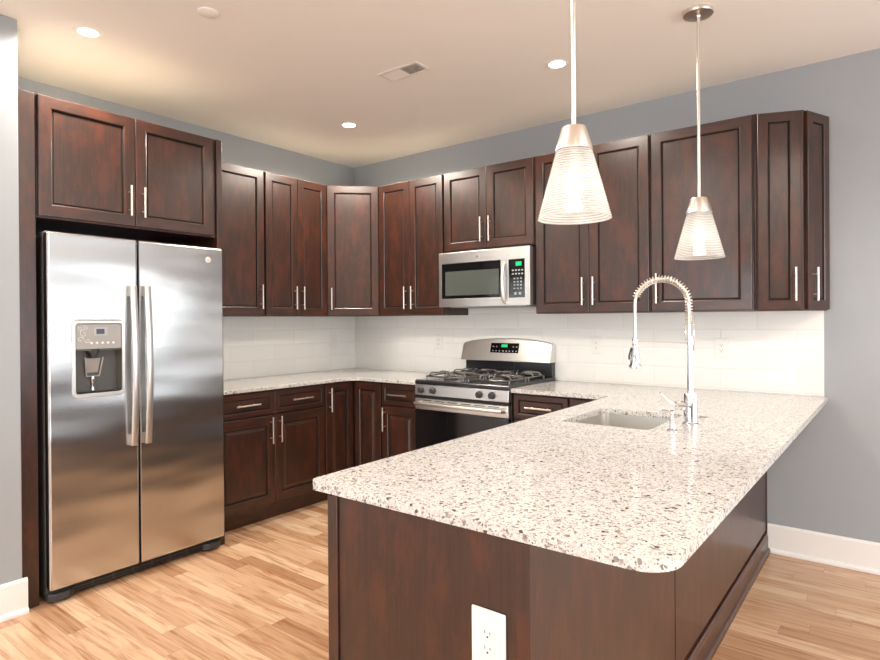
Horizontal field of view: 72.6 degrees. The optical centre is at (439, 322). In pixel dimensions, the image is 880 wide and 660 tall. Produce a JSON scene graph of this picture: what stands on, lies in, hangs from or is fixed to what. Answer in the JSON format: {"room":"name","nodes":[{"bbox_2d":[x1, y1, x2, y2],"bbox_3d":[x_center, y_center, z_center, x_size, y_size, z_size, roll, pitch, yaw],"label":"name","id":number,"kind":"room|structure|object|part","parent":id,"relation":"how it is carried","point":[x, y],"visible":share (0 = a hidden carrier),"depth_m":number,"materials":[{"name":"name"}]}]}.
{"room":"kitchen","nodes":[
{"label":"kitchen","id":0,"kind":"room"},
{"bbox_2d":[0,14,21,584],"bbox_3d":[-4.060,-0.006,0.776,0.942,2.738,5.738,0,0,38],"label":"wall","id":1,"kind":"structure","parent":0,"point":[10,391],"depth_m":2.73,"materials":[{"name":"grey paint"}]},
{"bbox_2d":[0,577,28,622],"bbox_3d":[-3.653,1.282,0.505,0.026,0.160,5.725,0,0,38],"label":"baseboard","id":2,"kind":"structure","parent":1,"relation":"attached to","point":[13,594],"depth_m":2.73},
{"bbox_2d":[17,76,353,316],"bbox_3d":[-1.735,-0.036,4.410,0.200,2.738,2.865,0,0,38],"label":"wall","id":3,"kind":"structure","parent":0,"point":[236,150],"depth_m":4.56,"materials":[{"name":"grey paint"}]},
{"bbox_2d":[34,93,214,243],"bbox_3d":[-1.893,-0.799,3.410,0.769,0.590,0.937,0,0,38],"label":"upper cabinet","id":4,"kind":"object","parent":3,"relation":"attached to","point":[98,172],"visible":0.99,"depth_m":3.15,"materials":[{"name":"brown wood"}]},
{"bbox_3d":[-1.768,-0.798,3.016,0.019,0.575,0.453,0,0,38],"label":"door","id":5,"kind":"part","parent":4,"relation":"part of","materials":[{"name":"brown wood"}]},
{"bbox_3d":[-1.629,-0.642,3.152,0.037,0.160,0.012,0,0,38],"label":"handle","id":6,"kind":"part","parent":4,"relation":"part of","materials":[{"name":"silver metal"}]},
{"bbox_3d":[-1.585,-0.643,3.209,0.037,0.160,0.012,0,0,38],"label":"handle","id":7,"kind":"part","parent":4,"relation":"part of","materials":[{"name":"silver metal"}]},
{"bbox_3d":[-1.491,-0.802,3.377,0.019,0.575,0.452,0,0,38],"label":"door","id":8,"kind":"part","parent":4,"relation":"part of","materials":[{"name":"brown wood"}]},
{"bbox_2d":[222,162,263,315],"bbox_3d":[-1.561,-0.572,4.177,0.359,1.054,0.598,0,0,38],"label":"upper cabinet","id":9,"kind":"object","parent":3,"relation":"attached to","point":[242,187],"visible":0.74,"depth_m":4.19,"materials":[{"name":"brown wood"}]},
{"bbox_3d":[-1.274,-0.186,4.285,0.037,0.175,0.012,0,0,38],"label":"handle","id":10,"kind":"part","parent":9,"relation":"part of","materials":[{"name":"silver metal"}]},
{"bbox_2d":[242,171,326,316],"bbox_3d":[-1.196,-0.577,4.652,0.359,1.054,0.596,0,0,38],"label":"upper cabinet","id":11,"kind":"object","parent":3,"relation":"attached to","point":[295,214],"visible":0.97,"depth_m":4.54,"materials":[{"name":"brown wood"}]},
{"bbox_3d":[-1.179,-0.575,4.454,0.019,1.041,0.290,0,0,38],"label":"door","id":12,"kind":"part","parent":11,"relation":"part of","materials":[{"name":"brown wood"}]},
{"bbox_3d":[-1.087,-0.188,4.527,0.037,0.175,0.012,0,0,38],"label":"handle","id":13,"kind":"part","parent":11,"relation":"part of","materials":[{"name":"silver metal"}]},
{"bbox_3d":[-1.044,-0.189,4.583,0.037,0.175,0.012,0,0,38],"label":"handle","id":14,"kind":"part","parent":11,"relation":"part of","materials":[{"name":"silver metal"}]},
{"bbox_3d":[-1.000,-0.577,4.686,0.019,1.041,0.290,0,0,38],"label":"door","id":15,"kind":"part","parent":11,"relation":"part of","materials":[{"name":"brown wood"}]},
{"bbox_2d":[0,0,879,167],"bbox_3d":[-0.083,-1.446,-0.490,8.800,0.100,9.000,0,0,38],"label":"ceiling","id":16,"kind":"structure","parent":0,"point":[284,74],"depth_m":3.17,"materials":[{"name":"paint"}]},
{"bbox_2d":[73,26,101,37],"bbox_3d":[-1.694,-1.397,2.881,0.122,0.004,0.122,0,0,38],"label":"recessed light","id":17,"kind":"object","parent":16,"relation":"in","point":[84,31],"visible":1,"depth_m":2.88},
{"bbox_2d":[197,7,218,17],"bbox_3d":[-1.048,-1.398,2.703,0.092,0.009,0.092,0,0,38],"label":"sprinkler cover","id":18,"kind":"object","parent":16,"relation":"attached to","point":[207,12],"visible":1,"depth_m":2.69,"materials":[{"name":"paint"}]},
{"bbox_2d":[340,122,357,127],"bbox_3d":[-0.650,-1.410,4.276,0.122,0.004,0.122,0,0,38],"label":"recessed light","id":19,"kind":"object","parent":16,"relation":"in","point":[346,124],"visible":1,"depth_m":4.28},
{"bbox_2d":[377,61,430,81],"bbox_3d":[-0.203,-1.408,3.362,0.284,0.006,0.136,0,0,38],"label":"ceiling vent","id":20,"kind":"object","parent":16,"relation":"in","point":[413,68],"visible":1,"depth_m":3.36,"materials":[{"name":"white metal"}]},
{"bbox_2d":[546,59,567,68],"bbox_3d":[0.641,-1.414,3.278,0.122,0.004,0.122,0,0,38],"label":"recessed light","id":21,"kind":"object","parent":16,"relation":"in","point":[558,63],"visible":1,"depth_m":3.28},
{"bbox_2d":[538,0,611,224],"bbox_3d":[0.398,-0.859,1.787,0.218,1.098,0.218,0,0,38],"label":"pendant light","id":22,"kind":"object","parent":16,"relation":"hanging from","point":[574,194],"visible":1,"depth_m":1.74,"materials":[{"name":"white glass"}]},
{"bbox_3d":[0.397,-0.985,1.787,0.014,0.808,0.013,0,0,38],"label":"rod","id":23,"kind":"part","parent":22,"relation":"part of","materials":[{"name":"silver metal"}]},
{"bbox_3d":[0.401,-0.412,1.789,0.218,0.205,0.218,0,0,38],"label":"lamp shade","id":24,"kind":"part","parent":22,"relation":"part of","materials":[{"name":"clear glass"}]},
{"bbox_2d":[674,4,725,259],"bbox_3d":[1.179,-0.856,2.727,0.218,1.122,0.218,0,0,38],"label":"pendant light","id":25,"kind":"object","parent":16,"relation":"hanging from","point":[699,239],"visible":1,"depth_m":2.69,"materials":[{"name":"white glass"}]},
{"bbox_3d":[1.178,-0.982,2.727,0.014,0.832,0.013,0,0,38],"label":"rod","id":26,"kind":"part","parent":25,"relation":"part of","materials":[{"name":"silver metal"}]},
{"bbox_3d":[1.182,-0.398,2.729,0.218,0.205,0.218,0,0,38],"label":"lamp shade","id":27,"kind":"part","parent":25,"relation":"part of","materials":[{"name":"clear glass"}]},
{"bbox_2d":[0,500,879,659],"bbox_3d":[-0.064,1.391,-0.478,8.800,0.100,9.000,0,0,38],"label":"floor","id":28,"kind":"structure","parent":0,"point":[262,593],"depth_m":2.76,"materials":[{"name":"brown wood"}]},
{"bbox_2d":[18,89,38,608],"bbox_3d":[-2.215,0.129,3.024,0.724,2.426,0.071,0,0,38],"label":"panel","id":29,"kind":"object","parent":28,"relation":"on","point":[26,112],"visible":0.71,"depth_m":2.80,"materials":[{"name":"brown wood"}]},
{"bbox_2d":[36,231,223,602],"bbox_3d":[-1.839,0.444,3.392,0.812,1.772,0.918,0,0,38],"label":"refrigerator","id":30,"kind":"object","parent":28,"relation":"on","point":[130,332],"visible":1,"depth_m":3.09,"materials":[{"name":"silver metal"}]},
{"bbox_3d":[-1.733,0.418,2.996,0.053,1.702,0.420,0,0,38],"label":"door","id":31,"kind":"part","parent":30,"relation":"part of","materials":[{"name":"silver metal"}]},
{"bbox_3d":[-1.751,0.304,3.017,0.020,0.070,0.020,0,0,38],"label":"water spout","id":32,"kind":"part","parent":30,"relation":"part of","materials":[{"name":"silver metal"}]},
{"bbox_3d":[-1.735,0.068,3.016,0.075,0.126,0.216,0,0,38],"label":"control panel","id":33,"kind":"part","parent":30,"relation":"part of","materials":[{"name":"grey plastic"}]},
{"bbox_3d":[-1.704,0.178,2.993,0.012,0.378,0.248,0,0,38],"label":"dispenser frame","id":34,"kind":"part","parent":30,"relation":"part of","materials":[{"name":"silver metal"}]},
{"bbox_3d":[-1.583,0.222,3.104,0.053,0.830,0.033,0,0,38],"label":"handle","id":35,"kind":"part","parent":30,"relation":"part of","materials":[{"name":"silver metal"}]},
{"bbox_3d":[-1.539,0.222,3.162,0.053,0.830,0.033,0,0,38],"label":"handle","id":36,"kind":"part","parent":30,"relation":"part of","materials":[{"name":"silver metal"}]},
{"bbox_3d":[-1.451,0.414,3.363,0.053,1.702,0.490,0,0,38],"label":"door","id":37,"kind":"part","parent":30,"relation":"part of","materials":[{"name":"silver metal"}]},
{"bbox_2d":[179,139,224,544],"bbox_3d":[-1.605,0.120,3.813,0.729,2.428,0.036,0,0,38],"label":"panel","id":38,"kind":"object","parent":28,"relation":"on","point":[216,242],"visible":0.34,"depth_m":3.59,"materials":[{"name":"brown wood"}]},
{"bbox_2d":[224,384,324,531],"bbox_3d":[-1.342,0.891,4.206,0.663,0.880,0.892,0,0,38],"label":"base cabinet","id":39,"kind":"object","parent":28,"relation":"on","point":[274,440],"visible":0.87,"depth_m":4.01,"materials":[{"name":"brown wood"}]},
{"bbox_3d":[-1.251,0.534,3.856,0.019,0.153,0.438,0,0,38],"label":"drawer","id":40,"kind":"part","parent":39,"relation":"part of","materials":[{"name":"brown wood"}]},
{"bbox_3d":[-1.230,0.532,3.839,0.037,0.012,0.176,0,0,38],"label":"handle","id":41,"kind":"part","parent":39,"relation":"part of","materials":[{"name":"silver metal"}]},
{"bbox_3d":[-1.249,0.913,3.857,0.019,0.584,0.438,0,0,38],"label":"door","id":42,"kind":"part","parent":39,"relation":"part of","materials":[{"name":"brown wood"}]},
{"bbox_3d":[-1.116,0.717,3.986,0.037,0.175,0.012,0,0,38],"label":"handle","id":43,"kind":"part","parent":39,"relation":"part of","materials":[{"name":"silver metal"}]},
{"bbox_3d":[-1.073,0.716,4.043,0.037,0.175,0.012,0,0,38],"label":"handle","id":44,"kind":"part","parent":39,"relation":"part of","materials":[{"name":"silver metal"}]},
{"bbox_3d":[-0.983,0.531,4.205,0.019,0.153,0.438,0,0,38],"label":"drawer","id":45,"kind":"part","parent":39,"relation":"part of","materials":[{"name":"brown wood"}]},
{"bbox_3d":[-0.980,0.910,4.206,0.019,0.584,0.438,0,0,38],"label":"door","id":46,"kind":"part","parent":39,"relation":"part of","materials":[{"name":"brown wood"}]},
{"bbox_3d":[-0.962,0.529,4.189,0.037,0.012,0.176,0,0,38],"label":"handle","id":47,"kind":"part","parent":39,"relation":"part of","materials":[{"name":"silver metal"}]},
{"bbox_2d":[319,381,382,501],"bbox_3d":[-0.692,0.884,4.847,0.911,0.880,0.911,0,0,38],"label":"base cabinet","id":48,"kind":"object","parent":28,"relation":"on","point":[353,409],"visible":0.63,"depth_m":4.50,"materials":[{"name":"brown wood"}]},
{"bbox_3d":[-0.800,0.568,4.398,0.037,0.175,0.012,0,0,38],"label":"handle","id":49,"kind":"part","parent":48,"relation":"part of","materials":[{"name":"silver metal"}]},
{"bbox_2d":[223,368,446,394],"bbox_3d":[-0.826,0.429,4.383,1.270,0.025,1.805,0,0,38],"label":"countertop","id":50,"kind":"structure","parent":48,"relation":"on","point":[252,384],"depth_m":4.47,"materials":[{"name":"stone"}]},
{"bbox_3d":[-0.757,0.826,4.498,0.019,0.748,0.275,0,0,38],"label":"door","id":51,"kind":"part","parent":48,"relation":"part of","materials":[{"name":"brown wood"}]},
{"bbox_3d":[-0.543,0.824,4.527,0.273,0.748,0.019,0,0,38],"label":"door","id":52,"kind":"part","parent":48,"relation":"part of","materials":[{"name":"brown wood"}]},
{"bbox_2d":[382,383,416,458],"bbox_3d":[-0.113,0.881,4.559,0.356,0.880,0.663,0,0,38],"label":"base cabinet","id":53,"kind":"object","parent":28,"relation":"on","point":[398,408],"visible":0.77,"depth_m":4.33,"materials":[{"name":"brown wood"}]},
{"bbox_3d":[-0.414,0.710,4.393,0.012,0.175,0.037,0,0,38],"label":"handle","id":54,"kind":"part","parent":53,"relation":"part of","materials":[{"name":"silver metal"}]},
{"bbox_3d":[-0.306,0.524,4.309,0.176,0.012,0.037,0,0,38],"label":"handle","id":55,"kind":"part","parent":53,"relation":"part of","materials":[{"name":"silver metal"}]},
{"bbox_3d":[-0.287,0.905,4.332,0.342,0.584,0.019,0,0,38],"label":"door","id":56,"kind":"part","parent":53,"relation":"part of","materials":[{"name":"brown wood"}]},
{"bbox_3d":[-0.290,0.525,4.330,0.342,0.153,0.019,0,0,38],"label":"drawer","id":57,"kind":"part","parent":53,"relation":"part of","materials":[{"name":"brown wood"}]},
{"bbox_2d":[413,338,555,449],"bbox_3d":[0.309,0.719,4.189,0.760,1.203,0.717,0,0,38],"label":"gas range","id":58,"kind":"object","parent":28,"relation":"on","point":[477,398],"visible":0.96,"depth_m":4.09,"materials":[{"name":"metal"}]},
{"bbox_3d":[-0.139,0.463,4.130,0.048,0.048,0.036,0,0,38],"label":"knob","id":59,"kind":"part","parent":58,"relation":"part of","materials":[{"name":"plastic"}]},
{"bbox_3d":[-0.058,0.463,4.067,0.048,0.048,0.036,0,0,38],"label":"knob","id":60,"kind":"part","parent":58,"relation":"part of","materials":[{"name":"plastic"}]},
{"bbox_3d":[0.107,0.556,3.927,0.724,0.026,0.059,0,0,38],"label":"handle","id":61,"kind":"part","parent":58,"relation":"part of","materials":[{"name":"silver metal"}]},
{"bbox_3d":[0.136,0.463,3.965,0.757,0.074,0.038,0,0,38],"label":"control panel","id":62,"kind":"part","parent":58,"relation":"part of","materials":[{"name":"silver metal"}]},
{"bbox_3d":[0.138,0.560,3.967,0.755,0.074,0.041,0,0,38],"label":"oven door","id":63,"kind":"part","parent":58,"relation":"part of","materials":[{"name":"silver metal"}]},
{"bbox_3d":[0.140,0.842,3.968,0.755,0.490,0.040,0,0,38],"label":"oven glass","id":64,"kind":"part","parent":58,"relation":"part of","materials":[{"name":"black glass"}]},
{"bbox_3d":[0.242,0.462,3.837,0.048,0.048,0.036,0,0,38],"label":"knob","id":65,"kind":"part","parent":58,"relation":"part of","materials":[{"name":"plastic"}]},
{"bbox_2d":[415,373,554,390],"bbox_3d":[0.319,0.404,4.204,0.760,0.037,0.635,0,0,38],"label":"cooktop","id":66,"kind":"object","parent":58,"relation":"in","point":[457,382],"depth_m":4.02,"materials":[{"name":"metal"}]},
{"bbox_3d":[0.319,0.462,3.778,0.048,0.048,0.036,0,0,38],"label":"knob","id":67,"kind":"part","parent":58,"relation":"part of","materials":[{"name":"plastic"}]},
{"bbox_2d":[328,471,769,659],"bbox_3d":[0.785,0.882,2.519,0.650,0.882,2.804,0,0,38],"label":"base cabinet","id":68,"kind":"object","parent":28,"relation":"on","point":[402,586],"visible":0.41,"depth_m":1.48,"materials":[{"name":"brown wood"}]},
{"bbox_3d":[-0.053,0.893,1.411,0.585,0.882,0.014,0,0,38],"label":"panel","id":69,"kind":"part","parent":68,"relation":"part of","materials":[{"name":"brown wood"}]},
{"bbox_2d":[472,604,505,659],"bbox_3d":[0.103,0.678,1.274,0.086,0.134,0.008,0,0,38],"label":"wall outlet","id":70,"kind":"object","parent":68,"relation":"attached to","point":[488,626],"visible":1,"depth_m":1.27,"materials":[{"name":"white plastic"}]},
{"bbox_2d":[481,624,494,659],"bbox_3d":[0.101,0.678,1.272,0.033,0.067,0.003,0,0,38],"label":"receptacle","id":71,"kind":"object","parent":70,"relation":"attached to","point":[487,630],"depth_m":1.27,"materials":[{"name":"white plastic"}]},
{"bbox_2d":[313,380,827,572],"bbox_3d":[0.621,0.427,2.640,1.614,0.025,2.806,0,0,38],"label":"countertop","id":72,"kind":"structure","parent":68,"relation":"on","point":[640,500],"depth_m":1.67,"materials":[{"name":"stone"}]},
{"bbox_2d":[575,413,668,429],"bbox_3d":[0.800,0.533,2.604,0.409,0.186,0.504,0,0,38],"label":"sink","id":73,"kind":"object","parent":72,"relation":"in","point":[605,419],"visible":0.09,"depth_m":2.82,"materials":[{"name":"silver metal"}]},
{"bbox_2d":[628,275,698,425],"bbox_3d":[0.910,0.107,2.469,0.287,0.610,0.106,0,0,38],"label":"faucet","id":74,"kind":"object","parent":72,"relation":"on","point":[688,405],"visible":1,"depth_m":2.42,"materials":[{"name":"silver metal"}]},
{"bbox_3d":[0.927,0.080,2.482,0.238,0.016,0.027,0,0,38],"label":"support arm","id":75,"kind":"part","parent":74,"relation":"part of","materials":[{"name":"silver metal"}]},
{"bbox_3d":[0.925,0.311,2.425,0.073,0.058,0.011,0,0,-6],"label":"lever","id":76,"kind":"part","parent":74,"relation":"part of","materials":[{"name":"silver metal"}]},
{"bbox_3d":[1.007,0.042,2.418,0.039,0.140,0.008,0,0,30],"label":"guide rod","id":77,"kind":"part","parent":74,"relation":"part of","materials":[{"name":"silver metal"}]},
{"bbox_2d":[658,409,677,431],"bbox_3d":[0.873,0.373,2.293,0.074,0.080,0.042,0,0,38],"label":"soap dispenser","id":78,"kind":"object","parent":72,"relation":"on","point":[672,428],"visible":1,"depth_m":2.27,"materials":[{"name":"silver metal"}]},
{"bbox_3d":[0.868,0.341,2.296,0.063,0.017,0.019,0,0,38],"label":"pump spout","id":79,"kind":"part","parent":78,"relation":"part of","materials":[{"name":"silver metal"}]},
{"bbox_3d":[0.485,0.826,1.647,0.017,0.758,1.014,0,0,38],"label":"panel","id":80,"kind":"part","parent":68,"relation":"part of","materials":[{"name":"brown wood"}]},
{"bbox_3d":[1.328,0.816,2.744,0.017,0.758,1.734,0,0,38],"label":"panel","id":81,"kind":"part","parent":68,"relation":"part of","materials":[{"name":"brown wood"}]},
{"bbox_3d":[1.023,1.267,2.326,0.040,0.112,2.772,0,0,38],"label":"moulding","id":82,"kind":"part","parent":68,"relation":"part of","materials":[{"name":"brown wood"}]},
{"bbox_2d":[514,393,597,422],"bbox_3d":[0.922,0.877,3.763,0.722,0.880,0.663,0,0,38],"label":"base cabinet","id":83,"kind":"object","parent":28,"relation":"on","point":[526,406],"visible":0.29,"depth_m":3.64,"materials":[{"name":"brown wood"}]},
{"bbox_3d":[0.595,0.521,3.616,0.176,0.012,0.037,0,0,38],"label":"handle","id":84,"kind":"part","parent":83,"relation":"part of","materials":[{"name":"silver metal"}]},
{"bbox_3d":[0.611,0.522,3.638,0.369,0.153,0.019,0,0,38],"label":"drawer","id":85,"kind":"part","parent":83,"relation":"part of","materials":[{"name":"brown wood"}]},
{"bbox_3d":[0.882,0.521,3.429,0.297,0.153,0.019,0,0,38],"label":"drawer","id":86,"kind":"part","parent":83,"relation":"part of","materials":[{"name":"brown wood"}]},
{"bbox_2d":[353,48,879,542],"bbox_3d":[2.608,-0.060,3.005,8.800,2.738,0.200,0,0,38],"label":"wall","id":87,"kind":"structure","parent":0,"point":[827,480],"depth_m":3.25,"materials":[{"name":"grey paint"}]},
{"bbox_2d":[306,185,380,316],"bbox_3d":[-0.732,-0.581,5.049,0.611,1.054,0.617,0,0,38],"label":"upper cabinet","id":88,"kind":"object","parent":87,"relation":"attached to","point":[352,211],"visible":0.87,"depth_m":4.83,"materials":[{"name":"brown wood"}]},
{"bbox_3d":[-0.864,-0.191,4.784,0.012,0.175,0.037,0,0,-7],"label":"handle","id":89,"kind":"part","parent":88,"relation":"part of","materials":[{"name":"silver metal"}]},
{"bbox_3d":[-0.702,-0.580,4.831,0.408,1.041,0.019,0,0,-7],"label":"door","id":90,"kind":"part","parent":88,"relation":"part of","materials":[{"name":"brown wood"}]},
{"bbox_2d":[379,174,467,315],"bbox_3d":[-0.151,-0.584,4.766,0.660,1.054,0.359,0,0,38],"label":"upper cabinet","id":91,"kind":"object","parent":87,"relation":"attached to","point":[411,213],"visible":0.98,"depth_m":4.64,"materials":[{"name":"brown wood"}]},
{"bbox_3d":[-0.361,-0.582,4.758,0.322,1.041,0.019,0,0,38],"label":"door","id":92,"kind":"part","parent":91,"relation":"part of","materials":[{"name":"brown wood"}]},
{"bbox_3d":[-0.104,-0.583,4.561,0.322,1.041,0.019,0,0,38],"label":"door","id":93,"kind":"part","parent":91,"relation":"part of","materials":[{"name":"brown wood"}]},
{"bbox_2d":[444,156,535,252],"bbox_3d":[0.412,-0.818,4.331,0.761,0.590,0.359,0,0,38],"label":"upper cabinet","id":94,"kind":"object","parent":87,"relation":"attached to","point":[493,206],"visible":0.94,"depth_m":4.19,"materials":[{"name":"brown wood"}]},
{"bbox_3d":[0.182,-0.816,4.338,0.372,0.577,0.019,0,0,38],"label":"door","id":95,"kind":"part","parent":94,"relation":"part of","materials":[{"name":"brown wood"}]},
{"bbox_3d":[0.287,-0.660,4.225,0.012,0.175,0.037,0,0,38],"label":"handle","id":96,"kind":"part","parent":94,"relation":"part of","materials":[{"name":"silver metal"}]},
{"bbox_2d":[439,245,535,307],"bbox_3d":[0.391,-0.311,4.299,0.758,0.397,0.428,0,0,38],"label":"microwave","id":97,"kind":"object","parent":94,"relation":"attached to","point":[498,277],"visible":0.98,"depth_m":4.14,"materials":[{"name":"metal"}]},
{"bbox_3d":[0.237,-0.311,4.238,0.588,0.393,0.039,0,0,38],"label":"door","id":98,"kind":"part","parent":97,"relation":"part of","materials":[{"name":"silver metal"}]},
{"bbox_3d":[0.427,-0.270,4.037,0.025,0.290,0.057,0,0,38],"label":"handle","id":99,"kind":"part","parent":97,"relation":"part of","materials":[{"name":"silver metal"}]},
{"bbox_3d":[0.343,-0.660,4.182,0.012,0.175,0.037,0,0,38],"label":"handle","id":100,"kind":"part","parent":94,"relation":"part of","materials":[{"name":"silver metal"}]},
{"bbox_3d":[0.479,-0.817,4.110,0.372,0.577,0.019,0,0,38],"label":"door","id":101,"kind":"part","parent":94,"relation":"part of","materials":[{"name":"brown wood"}]},
{"bbox_2d":[223,307,823,395],"bbox_3d":[0.109,0.153,3.662,3.632,0.520,1.806,0,0,38],"label":"tile backsplash","id":102,"kind":"structure","parent":87,"relation":"attached to","point":[781,352],"depth_m":4.14,"materials":[{"name":"white tile"}]},
{"bbox_2d":[435,335,442,349],"bbox_3d":[-0.008,0.157,4.875,0.075,0.120,0.008,0,0,38],"label":"wall outlet","id":103,"kind":"object","parent":102,"relation":"attached to","point":[438,338],"visible":1,"depth_m":4.87,"materials":[{"name":"white plastic"}]},
{"bbox_2d":[591,336,601,353],"bbox_3d":[1.058,0.151,4.055,0.075,0.120,0.008,0,0,38],"label":"wall outlet","id":104,"kind":"object","parent":102,"relation":"attached to","point":[596,341],"visible":1,"depth_m":4.05,"materials":[{"name":"white plastic"}]},
{"bbox_2d":[594,340,597,349],"bbox_3d":[1.056,0.151,4.053,0.033,0.067,0.003,0,0,38],"label":"receptacle","id":105,"kind":"object","parent":104,"relation":"attached to","point":[595,341],"depth_m":4.05,"materials":[{"name":"white plastic"}]},
{"bbox_2d":[715,338,727,357],"bbox_3d":[1.681,0.151,3.576,0.075,0.120,0.008,0,0,38],"label":"wall outlet","id":106,"kind":"object","parent":102,"relation":"attached to","point":[721,344],"visible":1,"depth_m":3.57,"materials":[{"name":"white plastic"}]},
{"bbox_2d":[718,342,723,353],"bbox_3d":[1.680,0.151,3.574,0.033,0.067,0.003,0,0,38],"label":"receptacle","id":107,"kind":"object","parent":106,"relation":"attached to","point":[720,344],"depth_m":3.57,"materials":[{"name":"white plastic"}]},
{"bbox_2d":[535,134,663,313],"bbox_3d":[1.019,-0.588,3.866,0.761,1.054,0.359,0,0,38],"label":"upper cabinet","id":108,"kind":"object","parent":87,"relation":"attached to","point":[592,268],"visible":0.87,"depth_m":3.69,"materials":[{"name":"brown wood"}]},
{"bbox_3d":[0.788,-0.586,3.874,0.372,1.041,0.019,0,0,38],"label":"door","id":109,"kind":"part","parent":108,"relation":"part of","materials":[{"name":"brown wood"}]},
{"bbox_3d":[0.895,-0.198,3.762,0.012,0.175,0.037,0,0,38],"label":"handle","id":110,"kind":"part","parent":108,"relation":"part of","materials":[{"name":"silver metal"}]},
{"bbox_3d":[0.952,-0.199,3.719,0.012,0.175,0.037,0,0,38],"label":"handle","id":111,"kind":"part","parent":108,"relation":"part of","materials":[{"name":"silver metal"}]},
{"bbox_3d":[1.086,-0.587,3.646,0.372,1.041,0.019,0,0,38],"label":"door","id":112,"kind":"part","parent":108,"relation":"part of","materials":[{"name":"brown wood"}]},
{"bbox_2d":[651,114,754,312],"bbox_3d":[1.538,-0.590,3.467,0.546,1.054,0.359,0,0,38],"label":"upper cabinet","id":113,"kind":"object","parent":87,"relation":"attached to","point":[727,284],"visible":0.8,"depth_m":3.33,"materials":[{"name":"brown wood"}]},
{"bbox_3d":[1.259,-0.200,3.482,0.012,0.175,0.037,0,0,38],"label":"handle","id":114,"kind":"part","parent":113,"relation":"part of","materials":[{"name":"silver metal"}]},
{"bbox_2d":[754,110,829,310],"bbox_3d":[1.895,-0.592,3.220,0.316,1.054,0.316,0,0,38],"label":"upper cabinet","id":115,"kind":"object","parent":87,"relation":"attached to","point":[792,227],"visible":1,"depth_m":3.16,"materials":[{"name":"brown wood"}]},
{"bbox_3d":[1.789,-0.590,3.162,0.206,1.041,0.019,0,0,15],"label":"door","id":116,"kind":"part","parent":115,"relation":"part of","materials":[{"name":"brown wood"}]},
{"bbox_3d":[1.851,-0.202,3.119,0.012,0.175,0.037,0,0,15],"label":"handle","id":117,"kind":"part","parent":115,"relation":"part of","materials":[{"name":"silver metal"}]},
{"bbox_3d":[1.967,-0.203,3.133,0.012,0.175,0.037,-1,0,-30],"label":"handle","id":118,"kind":"part","parent":115,"relation":"part of","materials":[{"name":"silver metal"}]},
{"bbox_3d":[2.011,-0.592,3.189,0.206,1.041,0.019,-1,0,-30],"label":"door","id":119,"kind":"part","parent":115,"relation":"part of","materials":[{"name":"brown wood"}]},
{"bbox_2d":[767,523,879,574],"bbox_3d":[2.475,1.230,2.976,1.504,0.160,0.026,0,0,38],"label":"baseboard","id":120,"kind":"structure","parent":87,"relation":"attached to","point":[829,549],"depth_m":3.26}
]}

